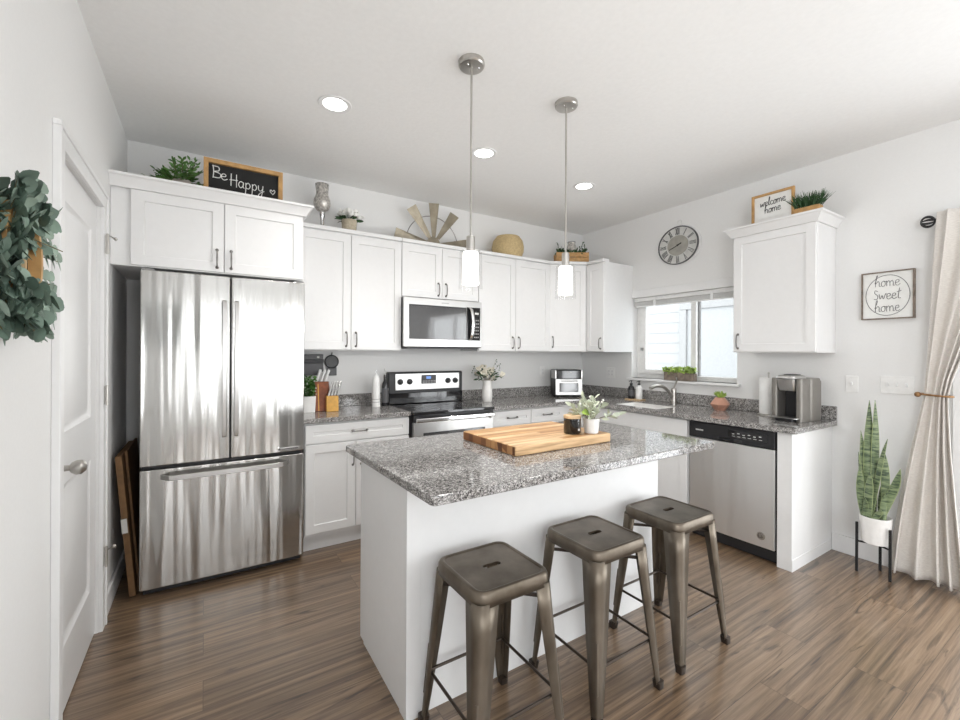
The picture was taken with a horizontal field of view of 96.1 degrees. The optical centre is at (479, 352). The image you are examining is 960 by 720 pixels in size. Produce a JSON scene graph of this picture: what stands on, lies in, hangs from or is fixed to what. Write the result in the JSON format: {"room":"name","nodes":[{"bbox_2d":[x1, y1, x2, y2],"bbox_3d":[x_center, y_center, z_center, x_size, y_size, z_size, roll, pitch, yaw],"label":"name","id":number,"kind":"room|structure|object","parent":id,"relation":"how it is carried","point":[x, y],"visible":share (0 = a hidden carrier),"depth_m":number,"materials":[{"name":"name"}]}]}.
{"room":"kitchen","nodes":[
{"label":"kitchen","id":0,"kind":"room"},
{"bbox_2d":[0,0,127,719],"bbox_3d":[-0.561,-0.010,-0.073,0.150,2.793,6.880,0,0,-33],"label":"wall","id":1,"kind":"structure","parent":0,"point":[50,67],"depth_m":1.34,"materials":[{"name":"paint"}]},
{"bbox_2d":[0,170,64,345],"bbox_3d":[-1.133,-0.225,1.100,0.135,0.422,0.603,0,0,-38],"label":"wreath","id":2,"kind":"object","parent":1,"relation":"attached to","point":[29,305],"visible":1,"depth_m":0.98,"materials":[{"name":"green plant"}]},
{"bbox_2d":[50,117,108,719],"bbox_3d":[-1.674,0.292,1.830,0.024,2.179,0.873,0,0,-33],"label":"trim","id":3,"kind":"structure","parent":1,"relation":"attached to","point":[64,146],"depth_m":1.51,"materials":[{"name":"paint"}]},
{"bbox_2d":[63,165,117,710],"bbox_3d":[-1.693,0.327,1.858,0.116,2.085,0.776,0,0,-33],"label":"door","id":4,"kind":"structure","parent":1,"relation":"in","point":[80,210],"depth_m":1.84,"materials":[{"name":"paint"}]},
{"bbox_2d":[107,550,125,615],"bbox_3d":[-0.498,1.332,-0.029,0.014,0.110,6.880,0,0,-33],"label":"baseboard","id":5,"kind":"structure","parent":1,"relation":"attached to","point":[116,578],"depth_m":2.48,"materials":[{"name":"paint"}]},
{"bbox_2d":[126,140,581,470],"bbox_3d":[-0.609,-0.010,4.066,4.522,2.793,0.150,0,0,-33],"label":"wall","id":6,"kind":"structure","parent":0,"point":[382,213],"depth_m":3.85,"materials":[{"name":"paint"}]},
{"bbox_2d":[108,169,313,281],"bbox_3d":[-1.720,-0.729,2.860,1.043,0.492,0.681,0,0,-33],"label":"upper cabinet","id":7,"kind":"object","parent":6,"relation":"attached to","point":[159,224],"visible":0.98,"depth_m":2.57,"materials":[{"name":"paint"}]},
{"bbox_2d":[141,155,203,185],"bbox_3d":[-1.849,-1.072,2.677,0.365,0.304,0.370,0,0,-9],"label":"potted fern","id":8,"kind":"object","parent":7,"relation":"on","point":[185,177],"visible":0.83,"depth_m":2.63,"materials":[{"name":"green plant"}]},
{"bbox_2d":[172,178,190,183],"bbox_3d":[-1.855,-0.995,2.681,0.100,0.150,0.100,0,0,-33],"label":"pot","id":9,"kind":"object","parent":7,"relation":"on","point":[188,180],"depth_m":2.64,"materials":[{"name":"white ceramic"}]},
{"bbox_2d":[203,156,282,199],"bbox_3d":[-1.528,-1.067,2.801,0.450,0.295,0.028,0,0,-33],"label":"chalkboard sign","id":10,"kind":"object","parent":7,"relation":"on","point":[219,174],"visible":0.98,"depth_m":2.80,"materials":[{"name":"brown wood"}]},
{"bbox_2d":[304,354,323,374],"bbox_3d":[-1.360,0.095,3.465,0.195,0.165,0.054,0,0,-33],"label":"wall organizer","id":11,"kind":"object","parent":6,"relation":"attached to","point":[313,363],"visible":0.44,"depth_m":3.46,"materials":[{"name":"black metal"}]},
{"bbox_2d":[304,354,322,363],"bbox_3d":[-1.366,0.095,3.473,0.195,0.165,0.034,0,0,-33],"label":"tray","id":12,"kind":"object","parent":11,"relation":"on","point":[308,358],"depth_m":3.46,"materials":[{"name":"grey metal"}]},
{"bbox_2d":[324,353,338,375],"bbox_3d":[-1.225,0.093,3.565,0.112,0.191,0.026,0,0,-33],"label":"frying pan","id":13,"kind":"object","parent":6,"relation":"attached to","point":[331,361],"visible":0.96,"depth_m":3.56,"materials":[{"name":"black metal"}]},
{"bbox_2d":[302,222,401,350],"bbox_3d":[-1.067,-0.485,3.467,0.808,0.932,0.362,0,0,-33],"label":"upper cabinet","id":14,"kind":"object","parent":6,"relation":"attached to","point":[352,278],"visible":0.84,"depth_m":3.33,"materials":[{"name":"paint"}]},
{"bbox_2d":[313,182,330,224],"bbox_3d":[-1.227,-1.115,3.353,0.127,0.385,0.127,0,0,-33],"label":"candle holder","id":15,"kind":"object","parent":14,"relation":"on","point":[322,203],"visible":0.77,"depth_m":3.31,"materials":[{"name":"silver metal"}]},
{"bbox_2d":[313,182,330,211],"bbox_3d":[-1.227,-1.200,3.353,0.127,0.214,0.127,0,0,-33],"label":"glass shade","id":16,"kind":"object","parent":15,"relation":"on","point":[322,203],"depth_m":3.31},
{"bbox_2d":[335,207,363,229],"bbox_3d":[-1.061,-1.040,3.469,0.224,0.236,0.221,0,0,18],"label":"flower pot","id":17,"kind":"object","parent":14,"relation":"on","point":[347,216],"visible":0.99,"depth_m":3.42,"materials":[{"name":"white plant"}]},
{"bbox_2d":[338,392,380,405],"bbox_3d":[-1.175,0.398,3.604,0.776,0.100,0.020,0,0,-33],"label":"backsplash","id":18,"kind":"structure","parent":6,"relation":"attached to","point":[361,398],"depth_m":3.67,"materials":[{"name":"stone"}]},
{"bbox_2d":[401,238,478,301],"bbox_3d":[-0.408,-0.705,3.887,0.747,0.485,0.362,0,0,-33],"label":"upper cabinet","id":19,"kind":"object","parent":6,"relation":"attached to","point":[431,270],"visible":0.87,"depth_m":3.72,"materials":[{"name":"paint"}]},
{"bbox_2d":[394,203,465,247],"bbox_3d":[-0.421,-1.136,3.912,0.755,0.435,0.043,0,0,-33],"label":"decoration","id":20,"kind":"object","parent":19,"relation":"on","point":[414,212],"visible":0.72,"depth_m":3.90,"materials":[{"name":"wood"}]},
{"bbox_2d":[401,296,481,348],"bbox_3d":[-0.391,-0.247,3.841,0.760,0.424,0.458,0,0,-33],"label":"microwave","id":21,"kind":"object","parent":19,"relation":"attached to","point":[426,323],"visible":0.97,"depth_m":3.66,"materials":[{"name":"silver metal"}]},
{"bbox_2d":[461,250,550,351],"bbox_3d":[0.274,-0.479,4.323,0.868,0.932,0.362,0,0,-33],"label":"upper cabinet","id":22,"kind":"object","parent":6,"relation":"attached to","point":[514,291],"visible":0.92,"depth_m":4.18,"materials":[{"name":"paint"}]},
{"bbox_2d":[492,234,523,255],"bbox_3d":[0.279,-1.043,4.315,0.320,0.255,0.320,0,0,-33],"label":"round basket","id":23,"kind":"object","parent":22,"relation":"on","point":[511,244],"visible":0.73,"depth_m":4.18,"materials":[{"name":"beige wicker"}]},
{"bbox_2d":[540,366,544,376],"bbox_3d":[0.694,0.207,4.803,0.070,0.114,0.009,0,0,-33],"label":"wall outlet","id":24,"kind":"object","parent":6,"relation":"attached to","point":[542,368],"visible":1,"depth_m":4.80,"materials":[{"name":"white plastic"}]},
{"bbox_2d":[549,261,586,351],"bbox_3d":[1.011,-0.475,4.707,0.803,0.932,0.506,0,0,-33],"label":"upper cabinet","id":25,"kind":"object","parent":6,"relation":"attached to","point":[567,312],"visible":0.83,"depth_m":4.46,"materials":[{"name":"paint"}]},
{"bbox_2d":[554,242,588,265],"bbox_3d":[0.982,-1.057,4.660,0.367,0.290,0.190,0,0,-1],"label":"wooden crate","id":26,"kind":"object","parent":25,"relation":"on","point":[576,256],"visible":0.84,"depth_m":4.58,"materials":[{"name":"brown wood"}]},
{"bbox_2d":[567,241,575,251],"bbox_3d":[0.989,-1.062,4.667,0.102,0.276,0.102,0,0,-33],"label":"glass jar","id":27,"kind":"object","parent":26,"relation":"in","point":[571,245],"visible":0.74,"depth_m":4.63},
{"bbox_2d":[555,242,587,254],"bbox_3d":[0.983,-1.107,4.660,0.367,0.190,0.190,0,0,-1],"label":"greenery","id":28,"kind":"object","parent":26,"relation":"on","point":[559,252],"depth_m":4.60,"materials":[{"name":"green plant"}]},
{"bbox_2d":[63,532,959,719],"bbox_3d":[1.275,1.445,1.103,4.522,0.100,7.180,0,0,-33],"label":"floor","id":29,"kind":"structure","parent":0,"point":[823,639],"depth_m":1.99,"materials":[{"name":"brown wood"}]},
{"bbox_2d":[115,441,137,596],"bbox_3d":[-2.122,0.975,2.631,0.096,0.796,0.526,0,0,-33],"label":"wooden board","id":30,"kind":"object","parent":29,"relation":"on","point":[120,463],"visible":0.65,"depth_m":2.42,"materials":[{"name":"wood"}]},
{"bbox_2d":[125,438,139,589],"bbox_3d":[-2.113,0.966,2.664,0.077,0.815,0.440,0,0,-33],"label":"carton","id":31,"kind":"object","parent":29,"relation":"on","point":[131,453],"visible":0.6,"depth_m":2.54,"materials":[{"name":"brown cardboard"}]},
{"bbox_2d":[139,268,304,594],"bbox_3d":[-1.671,0.451,2.851,0.860,1.850,0.677,0,0,-33],"label":"refrigerator","id":32,"kind":"object","parent":29,"relation":"on","point":[221,475],"visible":1,"depth_m":2.59,"materials":[{"name":"silver metal"}]},
{"bbox_2d":[302,416,408,551],"bbox_3d":[-1.014,0.935,3.357,0.760,0.899,0.613,0,0,-33],"label":"base cabinet","id":33,"kind":"object","parent":29,"relation":"on","point":[332,475],"visible":0.57,"depth_m":3.04,"materials":[{"name":"paint"}]},
{"bbox_2d":[304,392,410,424],"bbox_3d":[-1.019,0.417,3.360,0.776,0.135,0.599,0,0,-33],"label":"countertop","id":34,"kind":"structure","parent":33,"relation":"on","point":[352,407],"depth_m":3.28,"materials":[{"name":"stone"}]},
{"bbox_2d":[304,375,316,412],"bbox_3d":[-1.315,0.302,3.264,0.164,0.291,0.175,0,0,-33],"label":"potted plant","id":35,"kind":"object","parent":34,"relation":"on","point":[309,398],"visible":0.63,"depth_m":3.24,"materials":[{"name":"green plant"}]},
{"bbox_2d":[314,381,338,411],"bbox_3d":[-1.203,0.336,3.366,0.161,0.223,0.224,0,0,-27],"label":"knife block","id":36,"kind":"object","parent":34,"relation":"on","point":[324,402],"visible":0.87,"depth_m":3.31,"materials":[{"name":"red wood"}]},
{"bbox_2d":[315,369,321,381],"bbox_3d":[-1.269,0.196,3.381,0.057,0.135,0.024,0,0,-44],"label":"knife","id":37,"kind":"object","parent":36,"relation":"in","point":[320,370],"visible":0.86,"depth_m":3.38,"materials":[{"name":"white metal"}]},
{"bbox_2d":[320,369,325,381],"bbox_3d":[-1.240,0.196,3.400,0.057,0.135,0.024,0,0,-44],"label":"knife","id":38,"kind":"object","parent":36,"relation":"in","point":[324,370],"visible":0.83,"depth_m":3.40,"materials":[{"name":"white metal"}]},
{"bbox_2d":[324,369,329,380],"bbox_3d":[-1.218,0.200,3.425,0.057,0.135,0.024,0,0,-44],"label":"knife","id":39,"kind":"object","parent":36,"relation":"in","point":[328,370],"visible":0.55,"depth_m":3.42,"materials":[{"name":"white metal"}]},
{"bbox_2d":[372,370,379,406],"bbox_3d":[-0.868,0.298,3.599,0.069,0.302,0.069,0,0,-33],"label":"bottle","id":40,"kind":"object","parent":34,"relation":"on","point":[375,380],"visible":1,"depth_m":3.57,"materials":[{"name":"white plastic"}]},
{"bbox_2d":[381,369,388,405],"bbox_3d":[-0.803,0.292,3.652,0.061,0.316,0.061,0,0,-33],"label":"oil bottle","id":41,"kind":"object","parent":34,"relation":"on","point":[385,387],"visible":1,"depth_m":3.63,"materials":[{"name":"black glass"}]},
{"bbox_2d":[386,371,495,437],"bbox_3d":[-0.348,0.780,3.733,0.752,1.215,0.645,0,0,-33],"label":"range","id":42,"kind":"object","parent":29,"relation":"on","point":[437,417],"visible":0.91,"depth_m":3.75,"materials":[{"name":"silver metal"}]},
{"bbox_2d":[390,400,493,414],"bbox_3d":[-0.337,0.469,3.719,0.752,0.022,0.540,0,0,-33],"label":"cooktop","id":43,"kind":"object","parent":42,"relation":"in","point":[422,407],"depth_m":3.65,"materials":[{"name":"black glass"}]},
{"bbox_2d":[418,541,563,719],"bbox_3d":[0.041,1.077,1.567,0.400,0.624,0.400,0,0,-33],"label":"bar stool","id":44,"kind":"object","parent":29,"relation":"on","point":[488,593],"visible":1,"depth_m":1.50,"materials":[{"name":"grey metal"}]},
{"bbox_2d":[346,419,713,719],"bbox_3d":[0.285,0.930,2.247,1.701,0.920,0.950,0,0,-33],"label":"kitchen island","id":45,"kind":"object","parent":29,"relation":"on","point":[425,499],"visible":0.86,"depth_m":1.88,"materials":[{"name":"paint"}]},
{"bbox_2d":[346,419,713,505],"bbox_3d":[0.287,0.488,2.247,1.701,0.035,0.950,0,0,-33],"label":"island countertop","id":46,"kind":"structure","parent":45,"relation":"on","point":[441,469],"depth_m":1.89,"materials":[{"name":"stone"}]},
{"bbox_2d":[463,421,609,455],"bbox_3d":[0.300,0.447,2.310,0.638,0.046,0.464,0,0,-33],"label":"cutting board","id":47,"kind":"object","parent":46,"relation":"on","point":[525,439],"visible":0.97,"depth_m":2.18,"materials":[{"name":"beige wood"}]},
{"bbox_2d":[564,414,580,434],"bbox_3d":[0.488,0.377,2.281,0.091,0.096,0.092,0,0,-33],"label":"candle","id":48,"kind":"object","parent":47,"relation":"on","point":[572,423],"visible":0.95,"depth_m":2.24,"materials":[{"name":"black glass"}]},
{"bbox_2d":[565,390,626,433],"bbox_3d":[0.597,0.314,2.300,0.250,0.222,0.294,0,0,-33],"label":"potted plant","id":49,"kind":"object","parent":47,"relation":"on","point":[591,423],"visible":0.98,"depth_m":2.26,"materials":[{"name":"green plant"}]},
{"bbox_2d":[493,404,577,427],"bbox_3d":[0.398,0.949,4.258,1.055,0.884,0.613,0,0,-33],"label":"base cabinet","id":50,"kind":"object","parent":29,"relation":"on","point":[503,418],"visible":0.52,"depth_m":3.98,"materials":[{"name":"paint"}]},
{"bbox_2d":[529,515,663,719],"bbox_3d":[0.491,1.079,1.854,0.400,0.624,0.400,0,0,-33],"label":"bar stool","id":51,"kind":"object","parent":29,"relation":"on","point":[599,542],"visible":0.98,"depth_m":1.75,"materials":[{"name":"grey metal"}]},
{"bbox_2d":[581,405,690,503],"bbox_3d":[1.546,0.954,3.985,0.658,0.884,1.150,0,0,-33],"label":"base cabinet","id":52,"kind":"object","parent":29,"relation":"on","point":[673,472],"visible":0.08,"depth_m":3.49,"materials":[{"name":"paint"}]},
{"bbox_2d":[459,384,836,434],"bbox_3d":[1.163,0.442,3.646,1.682,0.135,2.464,0,0,-33],"label":"countertop","id":53,"kind":"structure","parent":52,"relation":"on","point":[741,412],"depth_m":3.85,"materials":[{"name":"stone"}]},
{"bbox_2d":[472,359,504,401],"bbox_3d":[0.078,0.266,4.136,0.314,0.406,0.280,0,0,23],"label":"flower vase","id":54,"kind":"object","parent":53,"relation":"on","point":[487,384],"visible":1,"depth_m":4.11,"materials":[{"name":"white ceramic"}]},
{"bbox_2d":[551,369,582,396],"bbox_3d":[0.941,0.327,4.698,0.298,0.292,0.248,0,0,-5],"label":"air fryer oven","id":55,"kind":"object","parent":53,"relation":"on","point":[564,382],"visible":0.95,"depth_m":4.61,"materials":[{"name":"silver plastic"}]},
{"bbox_2d":[625,398,645,400],"bbox_3d":[1.565,0.471,4.357,0.110,0.010,0.170,0,0,-33],"label":"soap tray","id":56,"kind":"object","parent":53,"relation":"on","point":[635,399],"visible":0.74,"depth_m":4.30,"materials":[{"name":"brown wood"}]},
{"bbox_2d":[628,380,634,398],"bbox_3d":[1.537,0.373,4.384,0.064,0.184,0.064,0,0,5],"label":"soap bottle","id":57,"kind":"object","parent":56,"relation":"on","point":[631,390],"visible":1,"depth_m":4.36,"materials":[{"name":"black plastic"}]},
{"bbox_2d":[636,381,641,398],"bbox_3d":[1.595,0.373,4.329,0.064,0.184,0.064,0,0,5],"label":"soap bottle","id":58,"kind":"object","parent":56,"relation":"on","point":[638,388],"visible":1,"depth_m":4.30,"materials":[{"name":"white plastic"}]},
{"bbox_2d":[619,402,672,408],"bbox_3d":[1.495,0.553,3.909,0.305,0.147,0.455,0,0,-33],"label":"sink","id":59,"kind":"object","parent":53,"relation":"in","point":[652,406],"visible":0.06,"depth_m":4.07,"materials":[{"name":"white ceramic"}]},
{"bbox_2d":[649,377,677,403],"bbox_3d":[1.687,0.352,3.986,0.312,0.248,0.067,0,0,-16],"label":"faucet","id":60,"kind":"object","parent":53,"relation":"on","point":[672,393],"visible":1,"depth_m":4.00,"materials":[{"name":"silver metal"}]},
{"bbox_2d":[710,391,729,410],"bbox_3d":[2.002,0.397,3.598,0.149,0.161,0.152,0,0,-33],"label":"succulent planter","id":61,"kind":"object","parent":53,"relation":"on","point":[720,403],"visible":1,"depth_m":3.57,"materials":[{"name":"orange ceramic"}]},
{"bbox_2d":[757,372,771,415],"bbox_3d":[2.215,0.313,3.312,0.144,0.331,0.144,0,0,-33],"label":"paper towel holder","id":62,"kind":"object","parent":53,"relation":"on","point":[765,383],"visible":0.74,"depth_m":3.28,"materials":[{"name":"white paper"}]},
{"bbox_2d":[769,374,820,422],"bbox_3d":[2.251,0.316,3.087,0.329,0.326,0.200,0,0,-27],"label":"coffee maker","id":63,"kind":"object","parent":53,"relation":"on","point":[795,397],"visible":1,"depth_m":3.03,"materials":[{"name":"silver plastic"}]},
{"bbox_2d":[775,416,795,421],"bbox_3d":[2.180,0.468,3.051,0.155,0.022,0.120,0,0,-27],"label":"drip tray","id":64,"kind":"object","parent":63,"relation":"on","point":[780,418],"depth_m":3.01,"materials":[{"name":"black plastic"}]},
{"bbox_2d":[609,496,729,675],"bbox_3d":[0.931,1.081,2.135,0.400,0.624,0.400,0,0,-33],"label":"bar stool","id":65,"kind":"object","parent":29,"relation":"on","point":[671,521],"visible":0.98,"depth_m":2.06,"materials":[{"name":"grey metal"}]},
{"bbox_2d":[689,420,776,562],"bbox_3d":[2.017,0.958,3.233,0.603,0.880,0.600,0,0,-33],"label":"dishwasher","id":66,"kind":"object","parent":29,"relation":"on","point":[735,480],"visible":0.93,"depth_m":3.02,"materials":[{"name":"silver metal"}]},
{"bbox_2d":[777,427,831,571],"bbox_3d":[2.228,0.957,2.950,0.628,0.884,0.088,0,0,-33],"label":"end panel","id":67,"kind":"object","parent":29,"relation":"on","point":[804,460],"visible":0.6,"depth_m":2.84,"materials":[{"name":"paint"}]},
{"bbox_2d":[855,521,891,581],"bbox_3d":[2.509,1.243,2.744,0.155,0.315,0.173,0,0,-41],"label":"plant stand","id":68,"kind":"object","parent":29,"relation":"on","point":[889,548],"visible":0.79,"depth_m":2.76,"materials":[{"name":"black metal"}]},
{"bbox_2d":[856,400,900,546],"bbox_3d":[2.496,0.749,2.716,0.161,0.902,0.181,0,0,14],"label":"snake plant","id":69,"kind":"object","parent":68,"relation":"on","point":[875,525],"visible":0.99,"depth_m":2.71,"materials":[{"name":"green plant"}]},
{"bbox_2d":[77,0,959,234],"bbox_3d":[1.289,-1.448,1.103,4.522,0.100,7.180,0,0,-33],"label":"ceiling","id":70,"kind":"structure","parent":0,"point":[680,102],"depth_m":2.27,"materials":[{"name":"paint"}]},
{"bbox_2d":[318,94,351,113],"bbox_3d":[-0.821,-1.404,2.442,0.184,0.007,0.184,0,0,-33],"label":"recessed light","id":71,"kind":"object","parent":70,"relation":"in","point":[331,103],"visible":1,"depth_m":2.44,"materials":[{"name":"paint"}]},
{"bbox_2d":[458,53,484,285],"bbox_3d":[-0.043,-0.854,2.084,0.126,1.100,0.126,0,0,-33],"label":"pendant lamp","id":72,"kind":"object","parent":70,"relation":"hanging from","point":[471,64],"visible":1,"depth_m":2.06,"materials":[{"name":"white glass"}]},
{"bbox_2d":[466,235,474,250],"bbox_3d":[-0.045,-0.528,2.084,0.042,0.077,0.042,0,0,-33],"label":"socket","id":73,"kind":"object","parent":72,"relation":"attached to","point":[470,239],"depth_m":2.07,"materials":[{"name":"silver metal"}]},
{"bbox_2d":[472,147,496,158],"bbox_3d":[0.028,-1.400,3.033,0.184,0.007,0.184,0,0,-33],"label":"recessed light","id":74,"kind":"object","parent":70,"relation":"in","point":[480,152],"visible":0.94,"depth_m":3.03,"materials":[{"name":"paint"}]},
{"bbox_2d":[555,96,577,294],"bbox_3d":[0.482,-0.852,2.422,0.126,1.100,0.126,0,0,-33],"label":"pendant lamp","id":75,"kind":"object","parent":70,"relation":"hanging from","point":[568,104],"visible":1,"depth_m":2.40,"materials":[{"name":"white glass"}]},
{"bbox_2d":[562,252,568,265],"bbox_3d":[0.480,-0.525,2.422,0.042,0.077,0.042,0,0,-33],"label":"socket","id":76,"kind":"object","parent":75,"relation":"attached to","point":[565,256],"depth_m":2.40,"materials":[{"name":"silver metal"}]},
{"bbox_2d":[573,182,594,190],"bbox_3d":[0.873,-1.397,3.623,0.184,0.007,0.184,0,0,-33],"label":"recessed light","id":77,"kind":"object","parent":70,"relation":"in","point":[581,186],"visible":1,"depth_m":3.62,"materials":[{"name":"paint"}]},
{"bbox_2d":[582,119,959,547],"bbox_3d":[3.125,0.007,2.279,0.150,2.793,6.880,0,0,-33],"label":"wall","id":78,"kind":"structure","parent":0,"point":[884,191],"depth_m":2.99,"materials":[{"name":"paint"}]},
{"bbox_2d":[586,258,632,351],"bbox_3d":[1.338,-0.474,4.497,0.477,0.932,0.235,0,0,-33],"label":"upper cabinet","id":79,"kind":"object","parent":78,"relation":"attached to","point":[609,285],"visible":1,"depth_m":4.40,"materials":[{"name":"paint"}]},
{"bbox_2d":[607,367,614,377],"bbox_3d":[1.442,0.221,4.765,0.009,0.114,0.116,0,0,-33],"label":"wall outlet","id":80,"kind":"object","parent":78,"relation":"attached to","point":[610,371],"visible":1,"depth_m":4.76,"materials":[{"name":"white plastic"}]},
{"bbox_2d":[658,219,701,265],"bbox_3d":[1.870,-1.040,4.067,0.050,0.436,0.430,0,0,-33],"label":"wall clock","id":81,"kind":"object","parent":78,"relation":"attached to","point":[679,245],"visible":1,"depth_m":4.04,"materials":[{"name":"paint"}]},
{"bbox_2d":[632,277,733,298],"bbox_3d":[1.880,-0.605,4.083,0.012,0.075,1.105,0,0,-33],"label":"trim","id":82,"kind":"structure","parent":78,"relation":"attached to","point":[726,282],"depth_m":4.02,"materials":[{"name":"paint"}]},
{"bbox_2d":[626,377,740,386],"bbox_3d":[1.900,0.274,4.099,0.135,0.022,1.135,0,0,-33],"label":"trim","id":83,"kind":"structure","parent":78,"relation":"attached to","point":[628,378],"depth_m":3.96,"materials":[{"name":"paint"}]},
{"bbox_2d":[662,365,697,381],"bbox_3d":[1.879,0.188,4.048,0.126,0.148,0.353,0,0,-33],"label":"planter","id":84,"kind":"object","parent":83,"relation":"on","point":[670,373],"visible":1,"depth_m":4.03,"materials":[{"name":"green plant"}]},
{"bbox_2d":[637,298,736,382],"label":"window","id":85,"kind":"structure","parent":78,"relation":"in","point":[642,371],"depth_m":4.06,"materials":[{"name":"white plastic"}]},
{"bbox_2d":[634,287,733,307],"bbox_3d":[1.922,-0.518,4.108,0.052,0.094,1.050,0,0,-33],"label":"window blind","id":86,"kind":"object","parent":85,"relation":"attached to","point":[722,293],"visible":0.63,"depth_m":4.05,"materials":[{"name":"white plastic"}]},
{"bbox_2d":[723,207,844,352],"bbox_3d":[2.226,-0.476,3.196,0.381,0.951,0.644,0,0,-33],"label":"upper cabinet","id":87,"kind":"object","parent":78,"relation":"attached to","point":[784,301],"visible":1,"depth_m":3.05,"materials":[{"name":"paint"}]},
{"bbox_2d":[751,185,794,223],"bbox_3d":[2.187,-1.050,3.225,0.022,0.305,0.285,0,0,-33],"label":"welcome sign","id":88,"kind":"object","parent":87,"relation":"on","point":[771,205],"visible":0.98,"depth_m":3.23,"materials":[{"name":"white wood"}]},
{"bbox_2d":[784,189,835,213],"bbox_3d":[2.316,-1.018,3.029,0.194,0.242,0.287,0,0,-33],"label":"grass planter","id":89,"kind":"object","parent":87,"relation":"on","point":[815,201],"visible":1,"depth_m":3.01,"materials":[{"name":"brown wood"}]},
{"bbox_2d":[845,376,857,392],"bbox_3d":[2.573,0.217,2.988,0.016,0.114,0.070,0,0,-33],"label":"light switch","id":90,"kind":"object","parent":78,"relation":"attached to","point":[851,382],"visible":1,"depth_m":2.99,"materials":[{"name":"white plastic"}]},
{"bbox_2d":[832,532,887,566],"bbox_3d":[2.668,1.341,2.833,0.014,0.120,0.580,0,0,-33],"label":"baseboard","id":91,"kind":"structure","parent":78,"relation":"attached to","point":[841,543],"depth_m":2.94,"materials":[{"name":"paint"}]},
{"bbox_2d":[861,268,915,319],"bbox_3d":[2.668,-0.377,2.825,0.034,0.312,0.260,0,0,-33],"label":"home sign","id":92,"kind":"object","parent":78,"relation":"attached to","point":[886,294],"visible":1,"depth_m":2.81,"materials":[{"name":"grey"}]},
{"bbox_2d":[880,376,913,394],"bbox_3d":[2.697,0.209,2.793,0.016,0.114,0.162,0,0,-33],"label":"light switch","id":93,"kind":"object","parent":78,"relation":"attached to","point":[888,384],"visible":1,"depth_m":2.79,"materials":[{"name":"white plastic"}]},
{"bbox_2d":[920,216,935,227],"bbox_3d":[3.338,-0.796,1.713,0.105,0.080,2.271,0,0,-33],"label":"curtain rod","id":94,"kind":"object","parent":78,"relation":"attached to","point":[924,225],"visible":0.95,"depth_m":2.62,"materials":[{"name":"black metal"}]},
{"bbox_2d":[892,208,959,590],"bbox_3d":[2.792,0.268,2.500,0.148,2.223,0.639,0,0,-29],"label":"curtain","id":95,"kind":"object","parent":94,"relation":"hanging from","point":[925,538],"visible":1,"depth_m":2.57,"materials":[{"name":"fabric"}]},
{"bbox_2d":[952,365,959,539],"bbox_3d":[3.393,0.322,1.703,0.015,2.165,2.090,0,0,-33],"label":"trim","id":96,"kind":"structure","parent":78,"relation":"attached to","point":[956,381],"depth_m":2.56,"materials":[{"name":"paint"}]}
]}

